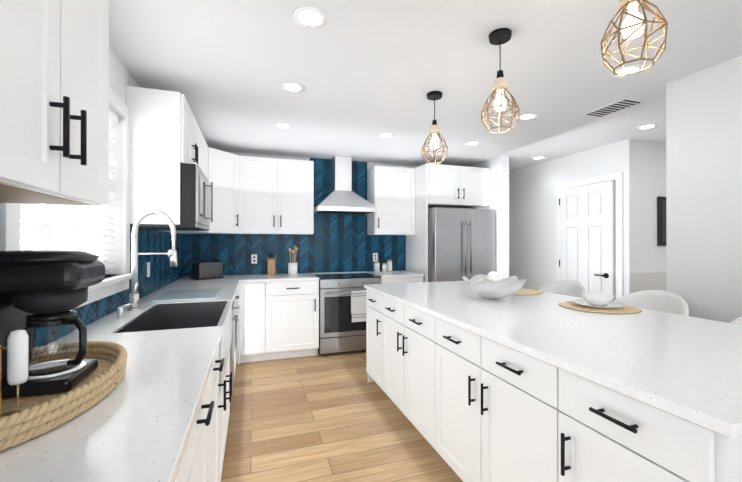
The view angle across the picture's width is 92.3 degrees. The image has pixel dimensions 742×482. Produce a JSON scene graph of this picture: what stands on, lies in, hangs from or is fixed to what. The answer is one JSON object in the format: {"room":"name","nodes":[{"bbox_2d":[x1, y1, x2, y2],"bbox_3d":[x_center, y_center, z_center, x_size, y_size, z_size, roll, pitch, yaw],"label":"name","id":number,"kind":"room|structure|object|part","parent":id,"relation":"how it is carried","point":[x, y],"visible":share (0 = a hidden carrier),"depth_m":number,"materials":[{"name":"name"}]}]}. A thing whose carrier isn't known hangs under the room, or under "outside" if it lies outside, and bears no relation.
{"room":"kitchen","nodes":[
{"label":"kitchen","id":0,"kind":"room"},
{"bbox_2d":[87,46,164,325],"bbox_3d":[-1.150,0.114,0.764,0.150,2.460,7.620,0,0,-18],"label":"wall","id":1,"kind":"structure","parent":0,"point":[120,78],"depth_m":2.23,"materials":[{"name":"white paint"}]},
{"bbox_2d":[0,0,108,204],"bbox_3d":[-0.910,-0.561,0.815,0.330,0.890,0.620,0,0,-18],"label":"upper cabinet","id":2,"kind":"object","parent":1,"relation":"attached to","point":[54,101],"depth_m":0.84,"materials":[{"name":"white wood"}]},
{"bbox_2d":[0,87,130,308],"bbox_3d":[-1.433,-0.276,1.714,0.195,1.165,1.270,0,0,-18],"label":"window","id":3,"kind":"structure","parent":1,"relation":"in","point":[10,238],"depth_m":1.98,"materials":[{"name":"white"}]},
{"bbox_3d":[-1.504,-0.288,1.691,0.035,0.990,1.080,0,0,-18],"label":"window sash","id":4,"kind":"part","parent":3,"relation":"part of","materials":[{"name":"white"}]},
{"bbox_2d":[20,109,117,271],"bbox_3d":[-1.442,-0.294,1.711,0.065,0.970,1.064,0,0,-18],"label":"window blinds","id":5,"kind":"object","parent":3,"relation":"attached to","point":[27,216],"visible":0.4,"depth_m":1.74,"materials":[{"name":"white plastic"}]},
{"bbox_2d":[72,227,183,325],"bbox_3d":[-1.226,0.139,1.236,0.006,0.548,6.364,0,0,-18],"label":"wall tile","id":6,"kind":"structure","parent":1,"relation":"attached to","point":[163,273],"depth_m":2.79,"materials":[{"name":"blue tile"}]},
{"bbox_2d":[147,262,149,276],"bbox_3d":[-1.732,0.222,2.773,0.005,0.115,0.070,0,0,-18],"label":"electrical outlet plate","id":7,"kind":"object","parent":6,"relation":"attached to","point":[148,263],"depth_m":2.77,"materials":[{"name":"white plastic"}]},
{"bbox_2d":[126,86,199,179],"bbox_3d":[-1.547,-0.765,2.725,0.330,0.470,0.751,0,0,-18],"label":"upper cabinet","id":8,"kind":"object","parent":1,"relation":"attached to","point":[165,132],"depth_m":2.36,"materials":[{"name":"white wood"}]},
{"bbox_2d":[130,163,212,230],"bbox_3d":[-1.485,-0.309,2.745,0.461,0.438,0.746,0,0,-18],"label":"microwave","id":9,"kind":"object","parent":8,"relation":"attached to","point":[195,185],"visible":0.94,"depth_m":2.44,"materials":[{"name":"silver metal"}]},
{"bbox_2d":[152,130,207,233],"bbox_3d":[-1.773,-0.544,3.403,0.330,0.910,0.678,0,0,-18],"label":"upper cabinet","id":10,"kind":"object","parent":1,"relation":"attached to","point":[165,193],"depth_m":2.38,"materials":[{"name":"white wood"}]},
{"bbox_2d":[208,147,239,233],"bbox_3d":[-1.636,-0.542,3.961,0.302,0.904,0.303,0,0,-18],"label":"upper cabinet","id":11,"kind":"object","parent":0,"relation":"attached to","point":[223,167],"depth_m":3.97,"materials":[{"name":"white wood"}]},
{"bbox_2d":[184,152,418,276],"bbox_3d":[-0.434,0.126,4.940,3.850,2.460,0.150,0,0,-18],"label":"wall","id":12,"kind":"structure","parent":0,"point":[370,164],"depth_m":4.72,"materials":[{"name":"white paint"}]},
{"bbox_2d":[176,232,231,233],"bbox_3d":[-1.841,-0.542,4.064,0.620,0.910,0.620,0,0,-18],"label":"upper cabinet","id":13,"kind":"object","parent":12,"relation":"attached to","point":[176,232],"depth_m":4.03,"materials":[{"name":"white wood"}]},
{"bbox_2d":[240,156,313,234],"bbox_3d":[-1.177,-0.541,4.438,0.877,0.910,0.330,0,0,-18],"label":"upper cabinet","id":14,"kind":"object","parent":12,"relation":"attached to","point":[277,194],"depth_m":4.28,"materials":[{"name":"white wood"}]},
{"bbox_2d":[184,158,405,275],"bbox_3d":[-0.860,-0.340,4.717,2.900,1.527,0.006,0,0,-18],"label":"wall tile","id":15,"kind":"structure","parent":12,"relation":"attached to","point":[339,243],"depth_m":4.77,"materials":[{"name":"blue tile"}]},
{"bbox_2d":[251,254,256,263],"bbox_3d":[-1.475,0.227,4.503,0.070,0.115,0.006,0,0,-18],"label":"electrical outlet plate","id":16,"kind":"object","parent":15,"relation":"attached to","point":[254,258],"depth_m":4.50,"materials":[{"name":"white plastic"}]},
{"bbox_2d":[373,253,377,260],"bbox_3d":[0.062,0.228,5.015,0.070,0.115,0.006,0,0,-18],"label":"electrical outlet plate","id":17,"kind":"object","parent":15,"relation":"attached to","point":[375,255],"depth_m":5.01,"materials":[{"name":"white plastic"}]},
{"bbox_2d":[314,156,377,214],"bbox_3d":[-0.352,-0.734,4.617,0.760,0.738,0.500,0,0,-18],"label":"range hood","id":18,"kind":"object","parent":12,"relation":"attached to","point":[342,196],"visible":0.92,"depth_m":4.57,"materials":[{"name":"silver metal"}]},
{"bbox_2d":[316,211,372,214],"bbox_3d":[-0.352,-0.364,4.616,0.660,0.002,0.400,0,0,-18],"label":"filter","id":19,"kind":"object","parent":18,"relation":"attached to","point":[339,212],"visible":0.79,"depth_m":4.54,"materials":[{"name":"black metal"}]},
{"bbox_2d":[367,165,415,235],"bbox_3d":[0.276,-0.539,4.923,0.585,0.910,0.330,0,0,-18],"label":"upper cabinet","id":20,"kind":"object","parent":12,"relation":"attached to","point":[392,190],"depth_m":4.78,"materials":[{"name":"white wood"}]},
{"bbox_2d":[416,164,489,211],"bbox_3d":[1.076,-0.734,5.021,0.925,0.520,0.651,0,0,-18],"label":"upper cabinet","id":21,"kind":"object","parent":12,"relation":"attached to","point":[437,185],"depth_m":4.70,"materials":[{"name":"white wood"}]},
{"bbox_2d":[221,350,462,481],"bbox_3d":[2.102,1.381,3.415,8.300,0.060,10.600,0,0,-18],"label":"floor","id":22,"kind":"structure","parent":0,"point":[336,417],"depth_m":2.55,"materials":[{"name":"brown wood"}]},
{"bbox_2d":[124,302,235,345],"bbox_3d":[-1.407,0.901,2.758,0.620,0.898,0.629,0,0,-18],"label":"base cabinet","id":23,"kind":"object","parent":22,"relation":"on","point":[225,316],"depth_m":2.40,"materials":[{"name":"white"}]},
{"bbox_2d":[128,275,239,309],"bbox_3d":[-1.611,0.438,3.396,0.637,0.032,2.028,0,0,-18],"label":"countertop","id":24,"kind":"structure","parent":23,"relation":"on","point":[227,294],"depth_m":2.80,"materials":[{"name":"white stone"}]},
{"bbox_2d":[117,210,176,318],"bbox_3d":[-1.299,0.112,2.083,0.262,0.612,0.284,0,0,-18],"label":"faucet","id":25,"kind":"object","parent":24,"relation":"on","point":[134,312],"depth_m":2.15,"materials":[{"name":"silver metal"}]},
{"bbox_2d":[113,301,231,382],"bbox_3d":[-1.083,0.562,2.071,0.470,0.281,0.816,0,0,-18],"label":"sink","id":26,"kind":"object","parent":24,"relation":"in","point":[192,314],"depth_m":2.39,"materials":[{"name":"black metal"}]},
{"bbox_2d":[152,288,220,301],"bbox_3d":[-1.407,0.415,2.781,0.400,0.008,0.550,0,0,-18],"label":"glass cutting board","id":27,"kind":"object","parent":24,"relation":"on","point":[190,294],"visible":1,"depth_m":2.72,"materials":[{"name":"white"}]},
{"bbox_2d":[191,261,223,279],"bbox_3d":[-1.831,0.326,4.009,0.180,0.192,0.305,0,0,37],"label":"toaster","id":28,"kind":"object","parent":24,"relation":"on","point":[204,270],"visible":1,"depth_m":3.92,"materials":[{"name":"grey metal"}]},
{"bbox_2d":[230,300,239,405],"bbox_3d":[-1.112,0.850,2.872,0.107,0.770,0.592,0,0,-18],"label":"dishwasher","id":29,"kind":"object","parent":23,"relation":"in","point":[236,315],"depth_m":2.78,"materials":[{"name":"silver metal"}]},
{"bbox_2d":[176,378,211,481],"bbox_3d":[-0.745,0.895,0.771,0.620,0.898,0.900,0,0,-18],"label":"base cabinet","id":30,"kind":"object","parent":22,"relation":"on","point":[197,467],"depth_m":1.13,"materials":[{"name":"white wood"}]},
{"bbox_2d":[0,326,223,481],"bbox_3d":[-0.363,0.427,-0.345,0.637,0.032,4.221,0,0,-18],"label":"countertop","id":31,"kind":"structure","parent":30,"relation":"on","point":[141,431],"depth_m":0.81,"materials":[{"name":"white stone"}]},
{"bbox_2d":[0,340,127,451],"bbox_3d":[-0.900,0.379,0.931,0.413,0.070,0.667,0,0,-18],"label":"wicker tray","id":32,"kind":"object","parent":31,"relation":"on","point":[45,413],"visible":0.69,"depth_m":0.85,"materials":[{"name":"beige wicker"}]},
{"bbox_2d":[0,330,31,416],"bbox_3d":[-0.794,0.298,0.787,0.100,0.203,0.100,0,0,-18],"label":"milk frother","id":33,"kind":"object","parent":32,"relation":"on","point":[17,347],"visible":0.75,"depth_m":0.78,"materials":[{"name":"white plastic"}]},
{"bbox_2d":[0,249,104,398],"bbox_3d":[-0.928,0.212,0.996,0.279,0.377,0.210,0,0,-18],"label":"coffee maker","id":34,"kind":"object","parent":32,"relation":"on","point":[43,293],"visible":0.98,"depth_m":0.95,"materials":[{"name":"black plastic"}]},
{"bbox_2d":[212,338,223,481],"bbox_3d":[-0.958,0.897,1.411,0.620,0.898,0.450,0,0,-18],"label":"base cabinet","id":35,"kind":"object","parent":22,"relation":"on","point":[218,370],"depth_m":1.66,"materials":[{"name":"white wood"}]},
{"bbox_2d":[220,342,235,481],"bbox_3d":[-1.162,1.048,2.044,0.635,0.600,0.880,0,0,-18],"label":"base cabinet","id":36,"kind":"object","parent":22,"relation":"on","point":[230,350],"depth_m":2.10,"materials":[{"name":"white wood"}]},
{"bbox_2d":[240,282,267,362],"bbox_3d":[-1.419,0.905,4.201,0.310,0.898,0.620,0,0,-18],"label":"base cabinet","id":37,"kind":"object","parent":22,"relation":"on","point":[253,295],"depth_m":3.93,"materials":[{"name":"white wood"}]},
{"bbox_2d":[268,278,318,359],"bbox_3d":[-0.986,0.905,4.345,0.603,0.898,0.620,0,0,-18],"label":"base cabinet","id":38,"kind":"object","parent":22,"relation":"on","point":[293,305],"depth_m":4.06,"materials":[{"name":"white wood"}]},
{"bbox_2d":[240,274,315,281],"bbox_3d":[-1.115,0.440,4.300,0.876,0.032,0.626,0,0,-18],"label":"countertop","id":39,"kind":"structure","parent":38,"relation":"on","point":[260,277],"depth_m":4.14,"materials":[{"name":"white stone"}]},
{"bbox_2d":[267,253,274,275],"bbox_3d":[-1.236,0.283,4.419,0.090,0.281,0.111,0,0,-18],"label":"knife block","id":40,"kind":"object","parent":39,"relation":"on","point":[270,265],"visible":1,"depth_m":4.38,"materials":[{"name":"brown wood"}]},
{"bbox_2d":[288,246,297,274],"bbox_3d":[-0.987,0.239,4.497,0.122,0.369,0.120,0,0,-18],"label":"utensil crock","id":41,"kind":"object","parent":39,"relation":"on","point":[292,268],"visible":1,"depth_m":4.46,"materials":[{"name":"white ceramic"}]},
{"bbox_2d":[314,272,380,354],"bbox_3d":[-0.319,0.885,4.513,0.754,0.900,0.704,0,0,-18],"label":"range","id":42,"kind":"object","parent":22,"relation":"on","point":[342,312],"visible":0.62,"depth_m":4.21,"materials":[{"name":"silver metal"}]},
{"bbox_2d":[374,274,423,283],"bbox_3d":[0.302,0.906,4.774,0.576,0.898,0.620,0,0,-18],"label":"base cabinet","id":43,"kind":"object","parent":22,"relation":"on","point":[412,278],"depth_m":4.50,"materials":[{"name":"white wood"}]},
{"bbox_2d":[366,270,415,277],"bbox_3d":[0.308,0.441,4.775,0.587,0.032,0.626,0,0,-18],"label":"countertop","id":44,"kind":"structure","parent":43,"relation":"on","point":[394,274],"depth_m":4.66,"materials":[{"name":"white stone"}]},
{"bbox_2d":[374,262,379,271],"bbox_3d":[0.081,0.355,4.895,0.080,0.140,0.079,0,0,-18],"label":"spice jar","id":45,"kind":"object","parent":44,"relation":"on","point":[376,264],"depth_m":4.86,"materials":[{"name":"white ceramic"}]},
{"bbox_2d":[382,262,387,271],"bbox_3d":[0.186,0.365,4.899,0.064,0.120,0.063,0,0,-18],"label":"spice jar","id":46,"kind":"object","parent":44,"relation":"on","point":[387,267],"depth_m":4.88,"materials":[{"name":"white ceramic"}]},
{"bbox_2d":[387,260,391,271],"bbox_3d":[0.259,0.345,4.965,0.070,0.160,0.069,0,0,-18],"label":"spice jar","id":47,"kind":"object","parent":44,"relation":"on","point":[389,261],"depth_m":4.93,"materials":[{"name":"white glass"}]},
{"bbox_2d":[428,207,495,281],"bbox_3d":[1.110,0.468,4.907,0.902,1.775,0.826,0,0,-18],"label":"refrigerator","id":48,"kind":"object","parent":22,"relation":"on","point":[461,242],"visible":0.52,"depth_m":4.54,"materials":[{"name":"grey metal"}]},
{"bbox_2d":[366,289,741,481],"bbox_3d":[0.811,0.899,2.269,0.976,0.898,2.740,0,0,-18],"label":"kitchen island","id":49,"kind":"object","parent":22,"relation":"on","point":[542,387],"depth_m":1.46,"materials":[{"name":"white painted wood"},{"name":"white quartz"},{"name":"black metal"}]},
{"bbox_2d":[364,281,741,440],"bbox_3d":[0.980,0.435,2.327,1.280,0.032,2.790,0,0,-18],"label":"island countertop","id":50,"kind":"structure","parent":49,"relation":"on","point":[692,366],"depth_m":1.48,"materials":[{"name":"white stone"}]},
{"bbox_2d":[463,274,526,298],"bbox_3d":[0.886,0.336,2.607,0.434,0.151,0.421,0,0,-18],"label":"decorative bowl","id":51,"kind":"object","parent":50,"relation":"on","point":[486,288],"visible":1,"depth_m":2.48,"materials":[{"name":"white ceramic"}]},
{"bbox_2d":[478,271,507,284],"bbox_3d":[0.878,0.307,2.596,0.217,0.176,0.235,0,0,-18],"label":"decorative ball","id":52,"kind":"object","parent":51,"relation":"in","point":[493,276],"visible":0.19,"depth_m":2.56,"materials":[{"name":"white"}]},
{"bbox_2d":[513,288,542,294],"bbox_3d":[1.188,0.416,2.966,0.440,0.006,0.440,0,0,-18],"label":"placemat","id":53,"kind":"object","parent":50,"relation":"on","point":[523,291],"visible":0.42,"depth_m":2.86,"materials":[{"name":"wicker"}]},
{"bbox_2d":[559,301,641,313],"bbox_3d":[1.429,0.414,2.245,0.440,0.006,0.440,0,0,-18],"label":"placemat","id":54,"kind":"object","parent":50,"relation":"on","point":[626,309],"visible":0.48,"depth_m":2.14,"materials":[{"name":"wicker"}]},
{"bbox_2d":[572,292,624,308],"bbox_3d":[1.429,0.372,2.245,0.284,0.076,0.284,0,0,-18],"label":"plate","id":55,"kind":"object","parent":54,"relation":"on","point":[597,300],"visible":1,"depth_m":2.21,"materials":[{"name":"white ceramic"}]},
{"bbox_2d":[538,280,585,297],"bbox_3d":[1.571,0.849,3.103,0.497,1.007,0.550,0,0,-18],"label":"stool","id":56,"kind":"object","parent":22,"relation":"on","point":[574,288],"visible":0.1,"depth_m":3.21,"materials":[{"name":"white"}]},
{"bbox_2d":[614,290,688,315],"bbox_3d":[1.802,0.847,2.410,0.497,1.007,0.550,0,0,-18],"label":"stool","id":57,"kind":"object","parent":22,"relation":"on","point":[666,301],"visible":0.04,"depth_m":2.49,"materials":[{"name":"white plastic"}]},
{"bbox_2d":[730,316,741,324],"bbox_3d":[2.023,0.845,1.746,0.497,1.007,0.550,0,0,-18],"label":"stool","id":58,"kind":"object","parent":22,"relation":"on","point":[738,320],"depth_m":1.99,"materials":[{"name":"white plastic"}]},
{"bbox_2d":[109,0,741,171],"bbox_3d":[2.102,-1.148,3.422,8.300,0.080,10.600,0,0,-18],"label":"ceiling","id":59,"kind":"structure","parent":0,"point":[364,73],"depth_m":2.30,"materials":[{"name":"white paint"}]},
{"bbox_2d":[273,122,291,128],"bbox_3d":[-0.845,-1.105,3.409,0.175,0.005,0.175,0,0,-27],"label":"recessed light","id":60,"kind":"object","parent":59,"relation":"in","point":[284,125],"depth_m":3.41,"materials":[{"name":"white plastic"}]},
{"bbox_2d":[280,82,304,92],"bbox_3d":[-0.567,-1.107,2.575,0.175,0.005,0.175,0,0,-27],"label":"recessed light","id":61,"kind":"object","parent":59,"relation":"in","point":[292,87],"depth_m":2.57,"materials":[{"name":"white plastic"}]},
{"bbox_2d":[293,6,327,28],"bbox_3d":[-0.301,-1.110,1.778,0.175,0.005,0.175,0,0,-27],"label":"recessed light","id":62,"kind":"object","parent":59,"relation":"in","point":[308,17],"depth_m":1.77,"materials":[{"name":"white plastic"}]},
{"bbox_2d":[378,132,393,137],"bbox_3d":[0.157,-1.104,3.723,0.175,0.005,0.175,0,0,33],"label":"recessed light","id":63,"kind":"object","parent":59,"relation":"in","point":[384,135],"depth_m":3.73,"materials":[{"name":"white"}]},
{"bbox_2d":[422,91,447,163],"bbox_3d":[0.480,-0.851,2.691,0.194,0.517,0.194,0,0,-18],"label":"pendant light","id":64,"kind":"object","parent":59,"relation":"hanging from","point":[434,130],"visible":1,"depth_m":2.67,"materials":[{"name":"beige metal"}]},
{"bbox_2d":[465,141,480,145],"bbox_3d":[1.150,-1.103,4.032,0.175,0.005,0.175,0,0,-42],"label":"recessed light","id":65,"kind":"object","parent":59,"relation":"in","point":[471,143],"depth_m":4.03,"materials":[{"name":"white"}]},
{"bbox_2d":[481,28,519,133],"bbox_3d":[0.695,-0.853,1.919,0.194,0.517,0.194,0,0,-18],"label":"pendant light","id":66,"kind":"object","parent":59,"relation":"hanging from","point":[500,37],"visible":1,"depth_m":1.90,"materials":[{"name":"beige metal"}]},
{"bbox_2d":[517,113,537,119],"bbox_3d":[1.394,-1.106,3.175,0.175,0.005,0.175,0,0,33],"label":"recessed light","id":67,"kind":"object","parent":59,"relation":"in","point":[528,116],"depth_m":3.17,"materials":[{"name":"white plastic"}]},
{"bbox_2d":[532,156,545,159],"bbox_3d":[2.225,-1.101,4.728,0.175,0.005,0.175,0,0,33],"label":"recessed light","id":68,"kind":"object","parent":59,"relation":"in","point":[538,157],"depth_m":4.70,"materials":[{"name":"white"}]},
{"bbox_2d":[582,98,644,117],"bbox_3d":[2.010,-1.105,2.970,0.220,0.008,0.380,0,0,-18],"label":"ceiling vent","id":69,"kind":"object","parent":59,"relation":"in","point":[614,107],"visible":0.98,"depth_m":2.94,"materials":[{"name":"white metal"}]},
{"bbox_2d":[611,64,643,77],"bbox_3d":[1.675,-1.108,2.331,0.175,0.005,0.175,0,0,-42],"label":"recessed light","id":70,"kind":"object","parent":59,"relation":"in","point":[630,68],"depth_m":2.32,"materials":[{"name":"white plastic"}]},
{"bbox_2d":[600,0,667,75],"bbox_3d":[0.904,-0.855,1.230,0.194,0.517,0.194,0,0,-18],"label":"pendant light","id":71,"kind":"object","parent":59,"relation":"hanging from","point":[635,23],"visible":1,"depth_m":1.21,"materials":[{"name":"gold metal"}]},
{"bbox_2d":[636,124,657,129],"bbox_3d":[2.671,-1.105,3.454,0.175,0.005,0.175,0,0,-27],"label":"recessed light","id":72,"kind":"object","parent":59,"relation":"in","point":[648,126],"depth_m":3.44,"materials":[{"name":"white plastic"}]},
{"bbox_2d":[471,156,508,279],"bbox_3d":[1.340,0.129,5.895,0.120,2.460,2.620,0,0,-18],"label":"wall","id":73,"kind":"structure","parent":0,"point":[499,184],"depth_m":4.67,"materials":[{"name":"white paint"}]},
{"bbox_2d":[509,142,616,298],"bbox_3d":[2.257,0.128,5.705,0.140,2.460,3.560,0,0,-18],"label":"wall","id":74,"kind":"structure","parent":0,"point":[533,225],"depth_m":5.04,"materials":[{"name":"white paint"}]},
{"bbox_2d":[559,181,614,300],"bbox_3d":[2.578,0.333,4.327,0.077,2.018,0.724,0,0,-18],"label":"hall door","id":75,"kind":"structure","parent":74,"relation":"in","point":[586,239],"depth_m":4.27,"materials":[{"name":"white paint"}]},
{"bbox_2d":[556,172,622,298],"bbox_3d":[2.627,0.297,4.342,0.020,2.115,0.890,0,0,-18],"label":"door frame","id":76,"kind":"structure","parent":74,"relation":"attached to","point":[617,177],"depth_m":3.98,"materials":[{"name":"white wood"}]},
{"bbox_2d":[617,139,666,295],"bbox_3d":[4.370,0.124,4.442,3.350,2.460,0.172,0,0,-18],"label":"wall","id":77,"kind":"structure","parent":0,"point":[641,165],"depth_m":3.94,"materials":[{"name":"white paint"}]},
{"bbox_3d":[3.449,-0.222,4.060,0.500,0.550,0.028,0,0,-18],"label":"picture frame","id":78,"kind":"part","parent":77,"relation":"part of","materials":[{"name":"black"}]},
{"bbox_2d":[666,55,741,322],"bbox_3d":[2.856,0.113,0.429,0.140,2.460,4.450,0,0,-18],"label":"wall","id":79,"kind":"structure","parent":0,"point":[704,188],"depth_m":2.30,"materials":[{"name":"white paint"}]}
]}

